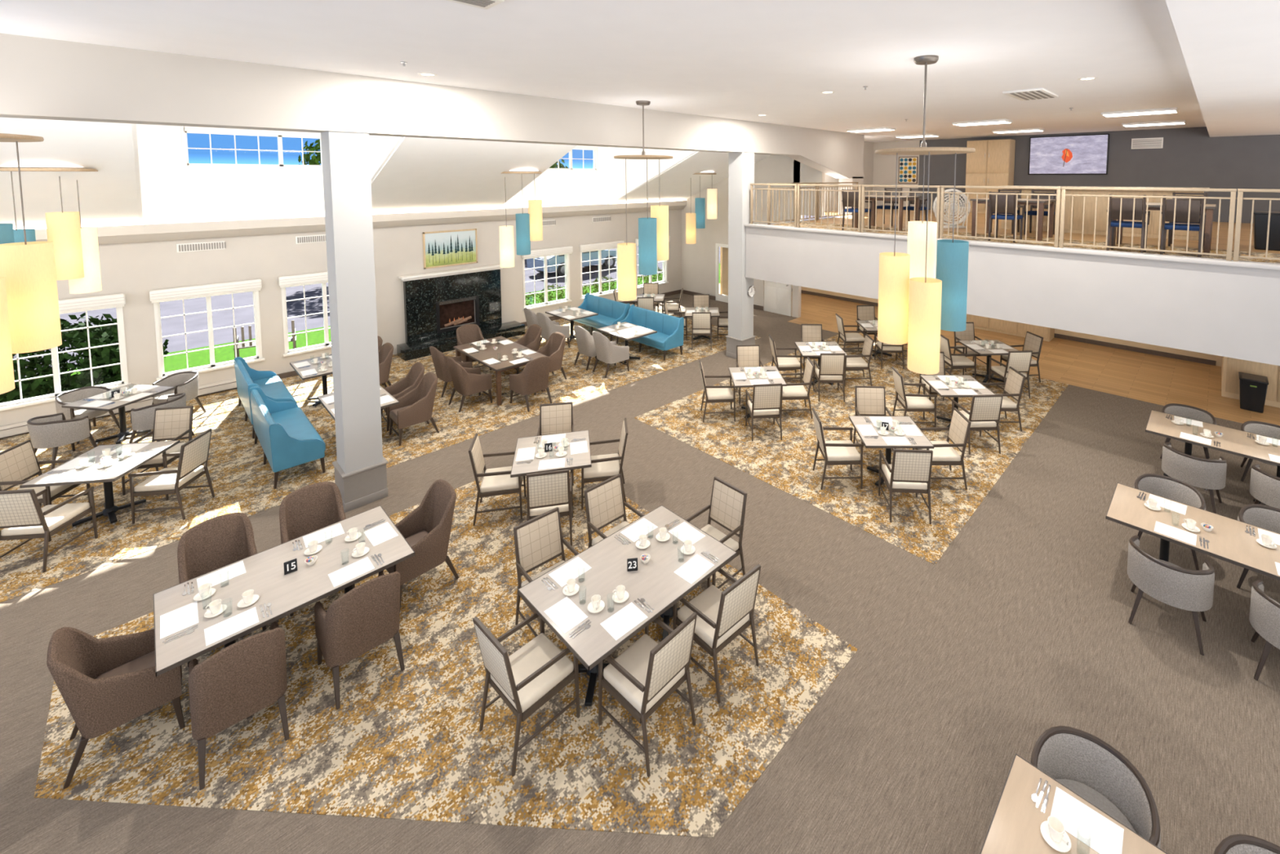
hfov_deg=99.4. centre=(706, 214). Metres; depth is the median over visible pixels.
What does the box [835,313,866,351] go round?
dining chair
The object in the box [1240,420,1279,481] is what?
barrel chair
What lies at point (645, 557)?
sugar bowl
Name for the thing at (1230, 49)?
ceiling
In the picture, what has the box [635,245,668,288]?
window
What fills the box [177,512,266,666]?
upholstered armchair
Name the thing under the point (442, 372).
upholstered armchair
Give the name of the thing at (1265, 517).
barrel chair
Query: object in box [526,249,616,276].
car
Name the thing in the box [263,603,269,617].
knife
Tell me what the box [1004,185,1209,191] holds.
countertop
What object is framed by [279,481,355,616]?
upholstered armchair
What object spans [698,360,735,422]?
dining chair
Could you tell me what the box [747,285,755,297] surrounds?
wall clock
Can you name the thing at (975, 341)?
placemat
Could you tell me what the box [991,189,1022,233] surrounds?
chair
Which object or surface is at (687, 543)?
cup
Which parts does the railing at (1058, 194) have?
post, rail, rail, rail, post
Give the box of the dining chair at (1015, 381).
[981,366,1025,431]
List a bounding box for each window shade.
[57,293,125,314]
[149,278,262,302]
[278,271,328,288]
[521,245,573,259]
[579,240,624,252]
[635,235,671,245]
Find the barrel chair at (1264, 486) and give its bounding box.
[1249,463,1279,508]
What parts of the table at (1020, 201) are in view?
leg, leg, leg, leg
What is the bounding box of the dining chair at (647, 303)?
[636,297,655,311]
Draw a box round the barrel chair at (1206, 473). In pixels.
[1161,442,1226,513]
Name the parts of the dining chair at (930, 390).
seat, seat rail, leg, backrest frame, backrest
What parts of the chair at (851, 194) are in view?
leg, leg, backrest, seat, leg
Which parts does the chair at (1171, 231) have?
leg, leg, seat, backrest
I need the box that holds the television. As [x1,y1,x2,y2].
[1028,133,1109,174]
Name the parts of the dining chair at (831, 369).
leg, leg, seat rail, seat, backrest frame, backrest, leg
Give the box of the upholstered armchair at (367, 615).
[314,571,404,709]
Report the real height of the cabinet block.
2.036 m
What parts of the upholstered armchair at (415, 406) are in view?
leg, seat, leg, leg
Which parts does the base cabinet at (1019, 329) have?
door, door, door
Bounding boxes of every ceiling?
[0,0,1206,142]
[1165,0,1279,137]
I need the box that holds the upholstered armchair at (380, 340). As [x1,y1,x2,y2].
[377,336,383,385]
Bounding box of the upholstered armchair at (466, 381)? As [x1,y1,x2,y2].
[446,356,492,412]
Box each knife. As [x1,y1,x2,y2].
[162,626,197,643]
[186,582,190,595]
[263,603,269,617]
[294,540,299,551]
[363,520,385,528]
[373,554,382,564]
[542,577,555,590]
[568,621,591,637]
[637,598,653,612]
[702,551,718,562]
[1035,779,1048,808]
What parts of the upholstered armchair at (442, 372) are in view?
leg, backrest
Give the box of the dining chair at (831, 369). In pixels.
[813,353,844,401]
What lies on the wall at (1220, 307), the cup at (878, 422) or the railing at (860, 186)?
the railing at (860, 186)
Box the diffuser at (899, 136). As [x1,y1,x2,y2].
[897,135,935,137]
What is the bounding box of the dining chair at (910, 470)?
[878,448,933,524]
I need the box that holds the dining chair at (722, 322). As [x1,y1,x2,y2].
[717,311,728,340]
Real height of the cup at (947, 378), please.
0.082 m
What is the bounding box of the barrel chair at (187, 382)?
[151,371,206,412]
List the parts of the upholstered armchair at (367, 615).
leg, leg, backrest, leg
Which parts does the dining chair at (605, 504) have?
armrest, backrest frame, backrest, seat, armrest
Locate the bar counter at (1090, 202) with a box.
[1000,185,1209,240]
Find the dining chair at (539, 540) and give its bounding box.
[513,506,578,636]
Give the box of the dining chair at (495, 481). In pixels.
[468,432,526,525]
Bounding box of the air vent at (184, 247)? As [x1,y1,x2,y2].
[176,240,226,252]
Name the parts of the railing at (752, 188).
post, rail, rail, rail, post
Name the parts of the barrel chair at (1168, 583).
leg, leg, seat, backrest, leg, leg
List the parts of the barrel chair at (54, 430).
leg, backrest, leg, leg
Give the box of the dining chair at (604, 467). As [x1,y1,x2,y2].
[581,417,627,509]
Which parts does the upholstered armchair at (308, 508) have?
backrest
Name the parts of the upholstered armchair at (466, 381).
leg, leg, leg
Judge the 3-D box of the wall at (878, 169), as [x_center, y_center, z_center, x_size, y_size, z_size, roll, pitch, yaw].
[5.845,-1.415,19.182,1.900,2.540,4.100,4,6,44]
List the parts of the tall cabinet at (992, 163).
door, door, door, door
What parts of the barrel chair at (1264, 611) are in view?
leg, leg, backrest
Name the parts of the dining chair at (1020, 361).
leg, armrest, seat rail, seat, backrest frame, backrest, leg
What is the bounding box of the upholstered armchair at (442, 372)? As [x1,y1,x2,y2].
[429,346,472,397]
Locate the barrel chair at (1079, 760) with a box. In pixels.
[1030,725,1160,848]
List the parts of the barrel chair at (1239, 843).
backrest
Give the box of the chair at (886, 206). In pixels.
[876,187,902,226]
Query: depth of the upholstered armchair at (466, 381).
10.48 m
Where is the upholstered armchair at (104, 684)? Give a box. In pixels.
[46,626,184,789]
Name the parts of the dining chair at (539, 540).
leg, armrest, seat rail, backrest, backrest frame, seat, armrest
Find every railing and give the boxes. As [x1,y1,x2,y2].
[750,183,797,227]
[767,182,817,224]
[796,183,862,232]
[817,182,858,219]
[861,184,941,238]
[939,185,1061,247]
[1058,186,1236,261]
[1232,188,1279,261]
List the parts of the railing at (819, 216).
post, rail, rail, rail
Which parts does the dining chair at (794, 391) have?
leg, armrest, seat, seat rail, armrest, backrest, backrest frame, leg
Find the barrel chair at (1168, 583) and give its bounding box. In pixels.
[1127,535,1214,655]
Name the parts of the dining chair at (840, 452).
leg, backrest frame, backrest, leg, armrest, seat rail, seat, armrest, leg, leg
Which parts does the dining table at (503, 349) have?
leg, leg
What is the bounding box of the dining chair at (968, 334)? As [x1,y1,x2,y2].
[953,321,987,372]
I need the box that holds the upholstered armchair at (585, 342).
[573,325,596,370]
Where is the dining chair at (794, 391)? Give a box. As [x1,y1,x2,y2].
[781,356,814,418]
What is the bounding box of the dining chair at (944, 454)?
[912,407,971,489]
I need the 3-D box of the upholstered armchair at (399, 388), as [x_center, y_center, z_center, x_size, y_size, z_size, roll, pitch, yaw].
[-5.604,3.309,9.948,0.688,1.014,0.570,-4,5,-43]
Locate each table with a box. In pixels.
[19,440,180,528]
[61,383,175,444]
[152,505,414,676]
[289,354,333,407]
[316,385,399,419]
[453,336,546,405]
[510,430,591,477]
[517,505,737,709]
[545,306,598,342]
[596,321,657,364]
[631,293,665,302]
[684,306,719,340]
[728,365,786,418]
[794,341,847,386]
[848,415,933,488]
[854,195,921,231]
[855,320,892,357]
[920,374,995,431]
[957,339,1019,382]
[969,197,1056,240]
[979,753,1167,853]
[1105,482,1279,580]
[1109,202,1216,255]
[1145,409,1279,504]
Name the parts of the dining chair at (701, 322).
seat, backrest frame, backrest, seat rail, leg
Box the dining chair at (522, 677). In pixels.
[472,613,579,776]
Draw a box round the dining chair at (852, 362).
[841,333,874,386]
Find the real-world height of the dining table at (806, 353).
0.751 m
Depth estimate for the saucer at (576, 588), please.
4.88 m
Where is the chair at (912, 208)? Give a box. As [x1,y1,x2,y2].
[902,187,928,221]
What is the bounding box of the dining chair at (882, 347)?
[874,333,904,368]
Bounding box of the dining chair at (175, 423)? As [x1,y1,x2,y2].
[121,405,193,495]
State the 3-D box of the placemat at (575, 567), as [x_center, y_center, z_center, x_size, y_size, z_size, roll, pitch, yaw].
[-1.299,3.397,5.139,0.230,0.002,0.330,4,5,43]
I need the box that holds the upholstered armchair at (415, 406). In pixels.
[388,371,439,445]
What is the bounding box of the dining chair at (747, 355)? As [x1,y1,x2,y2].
[735,344,764,404]
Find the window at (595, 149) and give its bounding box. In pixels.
[547,146,598,171]
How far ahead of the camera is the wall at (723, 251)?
19.71 m
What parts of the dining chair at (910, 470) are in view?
leg, armrest, leg, seat rail, seat, backrest frame, backrest, leg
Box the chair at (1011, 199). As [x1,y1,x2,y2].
[987,191,1024,242]
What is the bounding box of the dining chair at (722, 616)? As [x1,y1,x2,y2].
[673,564,760,703]
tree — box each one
[0,312,168,403]
[297,138,320,164]
[549,159,568,168]
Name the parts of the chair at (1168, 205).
leg, leg, seat, backrest, leg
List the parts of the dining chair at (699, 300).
backrest frame, backrest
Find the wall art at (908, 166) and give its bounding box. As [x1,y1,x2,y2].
[897,156,918,183]
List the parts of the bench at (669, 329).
seat, backrest, leg, leg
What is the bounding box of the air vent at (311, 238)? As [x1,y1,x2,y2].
[295,234,325,244]
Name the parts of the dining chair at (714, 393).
leg, backrest, backrest frame, leg, armrest, seat, seat rail, armrest, leg, leg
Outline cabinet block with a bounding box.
[1221,355,1279,408]
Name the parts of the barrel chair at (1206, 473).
backrest, leg, leg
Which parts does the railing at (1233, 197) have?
post, rail, rail, rail, post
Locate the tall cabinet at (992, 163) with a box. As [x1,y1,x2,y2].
[964,138,1015,213]
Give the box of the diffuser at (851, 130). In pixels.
[850,128,894,132]
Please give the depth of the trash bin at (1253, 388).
10.35 m
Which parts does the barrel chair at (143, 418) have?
leg, backrest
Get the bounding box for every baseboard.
[0,288,681,439]
[682,289,763,310]
[791,288,1216,365]
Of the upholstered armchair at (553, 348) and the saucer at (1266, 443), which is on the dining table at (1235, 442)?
the saucer at (1266, 443)
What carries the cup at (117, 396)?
on the saucer
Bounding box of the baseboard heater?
[0,377,236,438]
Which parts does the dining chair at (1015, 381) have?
armrest, seat, seat rail, armrest, backrest, backrest frame, leg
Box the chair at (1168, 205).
[1160,195,1206,257]
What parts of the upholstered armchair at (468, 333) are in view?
backrest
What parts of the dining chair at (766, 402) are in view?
leg, armrest, leg, seat rail, seat, backrest frame, backrest, leg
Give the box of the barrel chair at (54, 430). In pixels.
[26,412,97,469]
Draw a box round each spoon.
[164,630,194,644]
[182,584,186,595]
[266,602,271,614]
[541,579,551,591]
[572,624,591,638]
[640,598,653,609]
[705,551,719,559]
[1031,777,1041,802]
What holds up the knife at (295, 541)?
on the dining table at (288, 593)
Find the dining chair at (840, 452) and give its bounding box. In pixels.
[811,407,863,489]
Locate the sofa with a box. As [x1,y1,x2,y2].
[249,386,325,488]
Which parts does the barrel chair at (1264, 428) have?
leg, leg, backrest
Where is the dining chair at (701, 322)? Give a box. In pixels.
[691,311,711,349]
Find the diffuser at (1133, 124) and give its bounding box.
[1124,122,1184,127]
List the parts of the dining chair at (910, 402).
leg, backrest, backrest frame, leg, armrest, seat rail, seat, armrest, leg, leg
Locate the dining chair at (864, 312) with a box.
[856,305,877,341]
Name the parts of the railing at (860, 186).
post, rail, rail, rail, post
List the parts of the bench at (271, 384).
leg, backrest, leg, leg, seat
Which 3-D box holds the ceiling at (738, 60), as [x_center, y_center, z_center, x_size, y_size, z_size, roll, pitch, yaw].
[3.016,-1.861,7.031,14.500,0.150,25.500,4,6,44]
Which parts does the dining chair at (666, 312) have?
backrest, armrest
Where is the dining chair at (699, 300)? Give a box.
[692,293,711,318]
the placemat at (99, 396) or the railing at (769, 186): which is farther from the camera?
the railing at (769, 186)
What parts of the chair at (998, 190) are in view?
seat, backrest, leg, leg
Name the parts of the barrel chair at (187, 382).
seat, backrest, leg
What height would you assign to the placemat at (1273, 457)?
0.002 m
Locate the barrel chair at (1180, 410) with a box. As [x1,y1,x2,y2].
[1160,403,1216,458]
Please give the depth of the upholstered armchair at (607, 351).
12.23 m
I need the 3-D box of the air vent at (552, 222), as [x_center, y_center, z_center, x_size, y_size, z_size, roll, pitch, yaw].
[-4.969,0.262,16.560,0.026,0.170,0.735,4,6,44]
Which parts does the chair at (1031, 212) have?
leg, leg, seat, backrest, leg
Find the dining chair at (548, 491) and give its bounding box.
[525,468,573,546]
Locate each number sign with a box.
[111,389,119,397]
[283,558,297,574]
[544,442,552,452]
[626,557,637,571]
[881,422,888,430]
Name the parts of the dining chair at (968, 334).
backrest frame, backrest, seat, seat rail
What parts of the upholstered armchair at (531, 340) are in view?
backrest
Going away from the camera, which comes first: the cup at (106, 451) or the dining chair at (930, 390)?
the cup at (106, 451)
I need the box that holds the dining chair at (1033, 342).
[1000,331,1043,382]
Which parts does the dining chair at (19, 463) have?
armrest, backrest, backrest frame, seat, leg, armrest, seat rail, leg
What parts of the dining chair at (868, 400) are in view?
leg, backrest, backrest frame, armrest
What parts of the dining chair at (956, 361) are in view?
backrest, backrest frame, armrest, seat, seat rail, leg, armrest, leg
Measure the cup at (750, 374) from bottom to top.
0.082 m
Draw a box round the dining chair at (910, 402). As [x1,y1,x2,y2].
[891,366,937,431]
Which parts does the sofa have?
leg, backrest, leg, leg, seat, leg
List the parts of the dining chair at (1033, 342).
armrest, seat, seat rail, backrest, backrest frame, leg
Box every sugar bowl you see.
[100,455,111,460]
[121,391,129,395]
[304,555,317,565]
[553,444,560,451]
[640,553,650,563]
[889,426,897,431]
[1200,523,1213,531]
[1213,431,1223,437]
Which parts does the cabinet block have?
door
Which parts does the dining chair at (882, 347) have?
leg, leg, seat rail, seat, backrest frame, backrest, leg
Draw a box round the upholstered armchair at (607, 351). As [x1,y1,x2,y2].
[592,331,629,377]
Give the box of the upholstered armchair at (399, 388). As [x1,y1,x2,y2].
[380,362,424,431]
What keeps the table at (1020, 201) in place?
on the floor
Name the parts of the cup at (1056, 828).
handle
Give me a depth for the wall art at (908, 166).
20.09 m
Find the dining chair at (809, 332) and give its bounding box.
[800,324,824,373]
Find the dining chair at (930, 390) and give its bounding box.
[918,351,952,413]
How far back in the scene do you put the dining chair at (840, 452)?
7.79 m
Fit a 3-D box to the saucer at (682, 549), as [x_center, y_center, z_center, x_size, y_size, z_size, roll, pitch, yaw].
[-0.188,3.371,5.418,0.148,0.017,0.148,4,6,44]
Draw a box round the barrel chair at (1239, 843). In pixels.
[1213,833,1279,853]
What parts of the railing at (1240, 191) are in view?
post, rail, rail, rail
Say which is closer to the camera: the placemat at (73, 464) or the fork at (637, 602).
the fork at (637, 602)
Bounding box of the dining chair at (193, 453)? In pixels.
[128,428,214,524]
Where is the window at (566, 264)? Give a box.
[522,253,572,311]
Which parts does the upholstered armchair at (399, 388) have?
leg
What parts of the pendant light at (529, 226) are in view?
cord, lamp shade, cord, lamp shade, lamp shade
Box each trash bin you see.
[1238,371,1268,413]
[1253,210,1279,250]
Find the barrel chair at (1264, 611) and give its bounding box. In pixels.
[1248,579,1279,680]
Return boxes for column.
[320,130,388,512]
[725,151,755,359]
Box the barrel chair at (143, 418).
[128,392,194,443]
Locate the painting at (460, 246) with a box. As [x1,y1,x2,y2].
[422,228,477,268]
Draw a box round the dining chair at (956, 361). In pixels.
[939,333,977,378]
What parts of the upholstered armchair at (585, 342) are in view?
leg, backrest, leg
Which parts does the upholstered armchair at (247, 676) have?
leg, backrest, leg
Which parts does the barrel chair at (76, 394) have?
backrest, seat, leg, leg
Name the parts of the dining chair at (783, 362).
backrest, backrest frame, armrest, seat, seat rail, armrest, leg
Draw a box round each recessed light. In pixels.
[417,72,437,76]
[820,90,835,93]
[1077,76,1097,80]
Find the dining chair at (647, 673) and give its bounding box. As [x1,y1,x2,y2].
[598,612,697,777]
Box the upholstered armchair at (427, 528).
[378,479,458,609]
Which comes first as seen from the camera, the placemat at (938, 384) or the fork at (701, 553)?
the fork at (701, 553)
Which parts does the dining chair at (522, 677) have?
leg, backrest, backrest frame, leg, armrest, seat, seat rail, leg, armrest, leg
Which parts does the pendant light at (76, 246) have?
cord, lamp shade, cord, lamp shade, cord, lamp shade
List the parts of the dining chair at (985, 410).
leg, armrest, leg, seat, seat rail, backrest frame, backrest, leg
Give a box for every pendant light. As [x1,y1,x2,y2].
[0,133,62,394]
[0,168,102,293]
[498,171,542,267]
[613,100,673,301]
[685,173,716,244]
[875,54,975,374]
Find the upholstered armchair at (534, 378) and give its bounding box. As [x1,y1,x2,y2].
[509,355,551,411]
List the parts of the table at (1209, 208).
leg, leg, leg, leg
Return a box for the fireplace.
[396,263,524,360]
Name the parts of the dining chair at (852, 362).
leg, armrest, seat, seat rail, armrest, backrest, backrest frame, leg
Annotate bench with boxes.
[232,320,296,358]
[234,356,297,438]
[573,293,630,341]
[616,304,684,360]
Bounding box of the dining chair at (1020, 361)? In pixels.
[987,350,1032,398]
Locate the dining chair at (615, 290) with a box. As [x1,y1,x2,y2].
[613,288,635,306]
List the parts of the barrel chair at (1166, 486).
leg, backrest, leg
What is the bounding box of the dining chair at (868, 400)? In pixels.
[853,385,896,450]
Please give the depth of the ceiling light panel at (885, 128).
14.90 m
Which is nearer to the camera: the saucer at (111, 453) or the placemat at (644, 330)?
the saucer at (111, 453)
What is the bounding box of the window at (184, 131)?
[180,127,322,167]
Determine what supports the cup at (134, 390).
on the saucer
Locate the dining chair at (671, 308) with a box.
[661,288,683,316]
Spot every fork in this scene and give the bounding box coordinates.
[164,624,198,639]
[191,582,194,593]
[259,604,265,617]
[370,555,378,564]
[546,577,558,588]
[568,619,589,634]
[633,600,649,612]
[700,551,715,562]
[1040,784,1050,812]
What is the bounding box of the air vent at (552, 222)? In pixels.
[542,219,555,226]
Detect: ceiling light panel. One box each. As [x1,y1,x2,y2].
[845,126,895,132]
[895,133,939,137]
[951,119,1013,126]
[991,128,1044,133]
[1101,107,1178,116]
[1121,120,1186,127]
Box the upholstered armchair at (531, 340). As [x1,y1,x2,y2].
[514,324,542,373]
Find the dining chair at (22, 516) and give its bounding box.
[0,486,97,573]
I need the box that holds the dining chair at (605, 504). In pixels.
[583,473,644,547]
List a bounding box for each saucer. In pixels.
[75,462,93,468]
[97,462,113,468]
[98,452,115,457]
[119,451,134,457]
[193,587,215,600]
[204,604,226,617]
[237,594,258,607]
[304,544,322,555]
[344,532,361,541]
[351,546,368,557]
[535,452,546,457]
[555,451,566,456]
[558,441,568,446]
[562,583,579,595]
[587,600,604,613]
[612,590,628,603]
[635,539,649,548]
[655,533,670,541]
[680,545,695,554]
[877,430,888,435]
[893,431,905,435]
[1040,820,1071,852]
[1144,502,1160,510]
[1171,420,1183,424]
[1181,523,1199,532]
[1200,432,1213,437]
[1254,440,1269,444]
[1256,538,1276,548]
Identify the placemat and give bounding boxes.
[53,455,97,470]
[54,469,102,481]
[80,400,113,407]
[87,390,114,399]
[110,443,149,452]
[115,452,155,466]
[119,392,151,401]
[128,385,157,391]
[160,600,199,639]
[196,560,245,587]
[204,606,259,646]
[293,360,311,367]
[300,368,317,376]
[302,523,344,547]
[321,395,333,404]
[328,556,374,586]
[364,521,398,546]
[380,395,394,404]
[462,347,478,353]
[471,339,489,345]
[482,357,499,364]
[497,339,514,344]
[509,357,528,364]
[515,446,535,461]
[519,349,536,355]
[537,457,565,470]
[540,433,565,444]
[543,596,587,633]
[548,311,560,314]
[548,556,591,586]
[563,315,576,318]
[568,306,581,310]
[569,440,587,454]
[581,311,593,314]
[600,327,614,332]
[600,602,647,640]
[617,333,633,337]
[620,517,657,542]
[621,323,635,327]
[637,327,652,332]
[668,521,705,545]
[673,554,714,584]
[732,372,746,379]
[744,367,760,371]
[749,379,768,384]
[766,371,781,377]
[799,346,812,351]
[808,342,822,345]
[814,351,831,355]
[828,346,841,351]
[856,424,878,435]
[861,323,873,327]
[869,416,892,423]
[882,436,911,444]
[899,424,922,435]
[928,381,948,388]
[937,375,958,380]
[953,389,977,394]
[966,344,984,349]
[966,381,985,388]
[972,340,988,343]
[987,349,1008,353]
[995,343,1013,348]
[1050,786,1124,853]
[1147,493,1186,515]
[1154,520,1196,545]
[1173,415,1203,426]
[1179,431,1211,444]
[1256,434,1279,445]
[1257,528,1279,545]
[1268,453,1279,462]
[1275,561,1279,575]
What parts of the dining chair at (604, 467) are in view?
leg, seat rail, seat, armrest, armrest, leg, leg, backrest frame, backrest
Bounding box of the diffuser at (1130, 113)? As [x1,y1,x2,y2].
[1103,110,1176,116]
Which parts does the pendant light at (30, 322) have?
lamp shade, lamp shade, cord, lamp shade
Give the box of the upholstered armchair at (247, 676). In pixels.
[187,622,289,790]
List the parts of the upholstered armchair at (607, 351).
leg, leg, leg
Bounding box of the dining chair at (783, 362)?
[768,333,802,382]
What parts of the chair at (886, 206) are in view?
seat, leg, backrest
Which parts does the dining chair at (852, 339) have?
backrest, backrest frame, seat rail, armrest, seat, armrest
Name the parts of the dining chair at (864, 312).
backrest frame, seat, backrest, seat rail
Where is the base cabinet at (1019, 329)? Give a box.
[966,314,1054,342]
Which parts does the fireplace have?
firebox frame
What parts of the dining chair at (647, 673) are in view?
leg, armrest, seat rail, seat, leg, leg, armrest, backrest frame, backrest, leg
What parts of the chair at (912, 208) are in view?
leg, seat, backrest, leg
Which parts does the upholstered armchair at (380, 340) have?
backrest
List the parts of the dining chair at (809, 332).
leg, backrest frame, backrest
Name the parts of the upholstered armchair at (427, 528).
leg, seat, backrest, leg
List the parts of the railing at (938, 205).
post, rail, rail, rail, post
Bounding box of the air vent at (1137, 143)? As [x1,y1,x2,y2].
[1131,137,1163,149]
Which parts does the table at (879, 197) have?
leg, leg, leg, leg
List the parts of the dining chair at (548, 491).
backrest, backrest frame, seat, seat rail, leg, armrest, leg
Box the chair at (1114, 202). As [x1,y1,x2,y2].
[1106,194,1150,253]
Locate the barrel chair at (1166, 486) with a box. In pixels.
[1133,473,1205,570]
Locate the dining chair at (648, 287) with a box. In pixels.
[642,282,658,311]
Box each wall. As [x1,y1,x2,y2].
[0,117,769,229]
[0,200,686,426]
[130,123,697,224]
[680,155,824,317]
[720,246,728,295]
[744,213,1279,365]
[791,284,1222,366]
[824,140,919,211]
[918,126,1279,223]
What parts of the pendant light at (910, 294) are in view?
lamp shade, cord, lamp shade, cord, rod, lamp shade, cord, lamp shade, cord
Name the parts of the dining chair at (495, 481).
leg, backrest frame, backrest, armrest, armrest, seat, seat rail, leg, leg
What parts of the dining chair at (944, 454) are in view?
armrest, seat rail, seat, armrest, backrest, backrest frame, leg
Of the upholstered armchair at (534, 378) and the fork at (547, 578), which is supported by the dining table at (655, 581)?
the fork at (547, 578)
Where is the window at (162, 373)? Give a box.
[153,290,265,381]
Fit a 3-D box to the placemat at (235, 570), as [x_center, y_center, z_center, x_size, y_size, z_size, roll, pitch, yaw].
[-4.569,3.401,5.080,0.230,0.002,0.330,4,5,43]
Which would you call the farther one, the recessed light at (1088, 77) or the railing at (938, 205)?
the railing at (938, 205)
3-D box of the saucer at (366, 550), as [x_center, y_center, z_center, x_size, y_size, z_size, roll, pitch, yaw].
[-3.451,3.373,5.381,0.148,0.017,0.148,4,6,44]
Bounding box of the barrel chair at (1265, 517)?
[1236,503,1279,588]
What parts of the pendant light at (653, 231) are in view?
cord, lamp shade, rod, cord, lamp shade, cord, lamp shade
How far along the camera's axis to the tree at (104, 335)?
11.00 m
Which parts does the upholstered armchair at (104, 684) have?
leg, leg, backrest, seat, leg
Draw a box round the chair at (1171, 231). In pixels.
[1168,191,1208,248]
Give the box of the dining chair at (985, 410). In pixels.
[951,394,1003,454]
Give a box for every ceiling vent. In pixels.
[446,0,504,9]
[1002,87,1058,100]
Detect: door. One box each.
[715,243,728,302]
[764,280,791,315]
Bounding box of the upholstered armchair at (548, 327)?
[536,312,569,347]
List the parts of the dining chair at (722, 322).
leg, seat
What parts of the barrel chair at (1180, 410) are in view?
leg, backrest, leg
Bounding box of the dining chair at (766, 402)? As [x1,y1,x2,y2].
[745,383,782,441]
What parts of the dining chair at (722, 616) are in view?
leg, armrest, seat rail, seat, leg, leg, armrest, backrest frame, backrest, leg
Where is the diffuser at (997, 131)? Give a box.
[995,129,1043,133]
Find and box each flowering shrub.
[525,291,548,306]
[539,283,564,300]
[582,280,604,295]
[592,275,616,290]
[637,275,648,284]
[644,266,662,280]
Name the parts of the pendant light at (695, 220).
lamp shade, lamp shade, lamp shade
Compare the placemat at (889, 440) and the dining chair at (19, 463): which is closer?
the dining chair at (19, 463)
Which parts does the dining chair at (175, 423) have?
leg, armrest, seat rail, seat, backrest, backrest frame, armrest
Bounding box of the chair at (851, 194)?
[841,189,871,230]
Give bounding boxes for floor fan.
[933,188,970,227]
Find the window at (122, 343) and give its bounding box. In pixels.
[0,306,131,411]
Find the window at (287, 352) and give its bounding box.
[280,282,331,356]
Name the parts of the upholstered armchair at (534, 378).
leg, leg, backrest, leg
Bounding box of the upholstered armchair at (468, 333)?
[456,324,491,369]
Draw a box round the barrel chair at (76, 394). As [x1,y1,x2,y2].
[54,386,119,444]
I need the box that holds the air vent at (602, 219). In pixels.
[591,216,610,222]
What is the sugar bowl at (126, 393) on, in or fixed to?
on the dining table at (124, 431)
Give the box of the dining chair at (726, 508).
[685,475,746,588]
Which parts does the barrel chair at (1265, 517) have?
leg, backrest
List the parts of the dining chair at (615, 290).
backrest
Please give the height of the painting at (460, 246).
0.960 m
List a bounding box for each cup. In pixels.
[79,457,88,466]
[100,457,112,466]
[102,391,109,398]
[102,448,111,456]
[113,392,121,399]
[120,386,126,392]
[122,447,130,456]
[128,387,137,393]
[197,582,212,597]
[204,599,221,613]
[241,589,253,604]
[307,540,317,551]
[311,358,317,363]
[318,365,324,370]
[345,527,357,538]
[352,542,364,554]
[537,448,544,456]
[541,438,547,446]
[558,447,564,455]
[560,437,568,445]
[564,577,575,591]
[591,594,600,609]
[612,585,625,599]
[639,533,646,546]
[657,527,666,538]
[682,539,692,551]
[747,372,753,377]
[761,372,765,377]
[875,419,883,426]
[880,426,886,434]
[892,419,898,426]
[897,426,902,434]
[944,376,949,382]
[948,381,955,386]
[958,376,964,382]
[964,381,968,386]
[1047,815,1069,844]
[1145,497,1157,508]
[1174,416,1183,423]
[1182,518,1195,529]
[1203,428,1211,436]
[1256,435,1266,444]
[1261,533,1275,546]
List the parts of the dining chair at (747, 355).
leg, backrest, backrest frame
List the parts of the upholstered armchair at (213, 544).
backrest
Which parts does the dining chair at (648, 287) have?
backrest frame, backrest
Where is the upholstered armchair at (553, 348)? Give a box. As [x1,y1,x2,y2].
[536,332,566,379]
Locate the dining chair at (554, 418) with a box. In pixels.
[536,401,573,485]
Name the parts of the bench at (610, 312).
seat, backrest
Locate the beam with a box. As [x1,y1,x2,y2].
[0,33,864,215]
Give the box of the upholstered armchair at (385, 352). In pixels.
[377,342,393,386]
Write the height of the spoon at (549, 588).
0.004 m
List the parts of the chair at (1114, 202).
leg, leg, backrest, seat, leg, leg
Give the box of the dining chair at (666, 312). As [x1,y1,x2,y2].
[663,301,687,340]
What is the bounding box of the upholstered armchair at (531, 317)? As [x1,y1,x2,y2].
[524,307,555,328]
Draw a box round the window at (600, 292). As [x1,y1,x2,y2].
[579,248,617,299]
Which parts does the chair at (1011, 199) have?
leg, leg, backrest, seat, leg, leg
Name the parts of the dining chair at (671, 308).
armrest, seat rail, seat, armrest, backrest frame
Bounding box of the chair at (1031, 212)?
[1023,189,1057,234]
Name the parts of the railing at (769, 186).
post, rail, rail, rail, post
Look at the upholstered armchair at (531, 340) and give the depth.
12.73 m
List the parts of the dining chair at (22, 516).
backrest, backrest frame, armrest, seat, leg, seat rail, leg, armrest, leg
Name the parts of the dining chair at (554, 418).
backrest frame, backrest, leg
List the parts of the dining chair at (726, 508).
armrest, leg, seat, backrest, backrest frame, seat rail, armrest, leg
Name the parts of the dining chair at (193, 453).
leg, armrest, leg, seat, seat rail, armrest, leg, backrest frame, backrest, leg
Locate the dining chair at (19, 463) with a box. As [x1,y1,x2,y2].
[0,439,90,506]

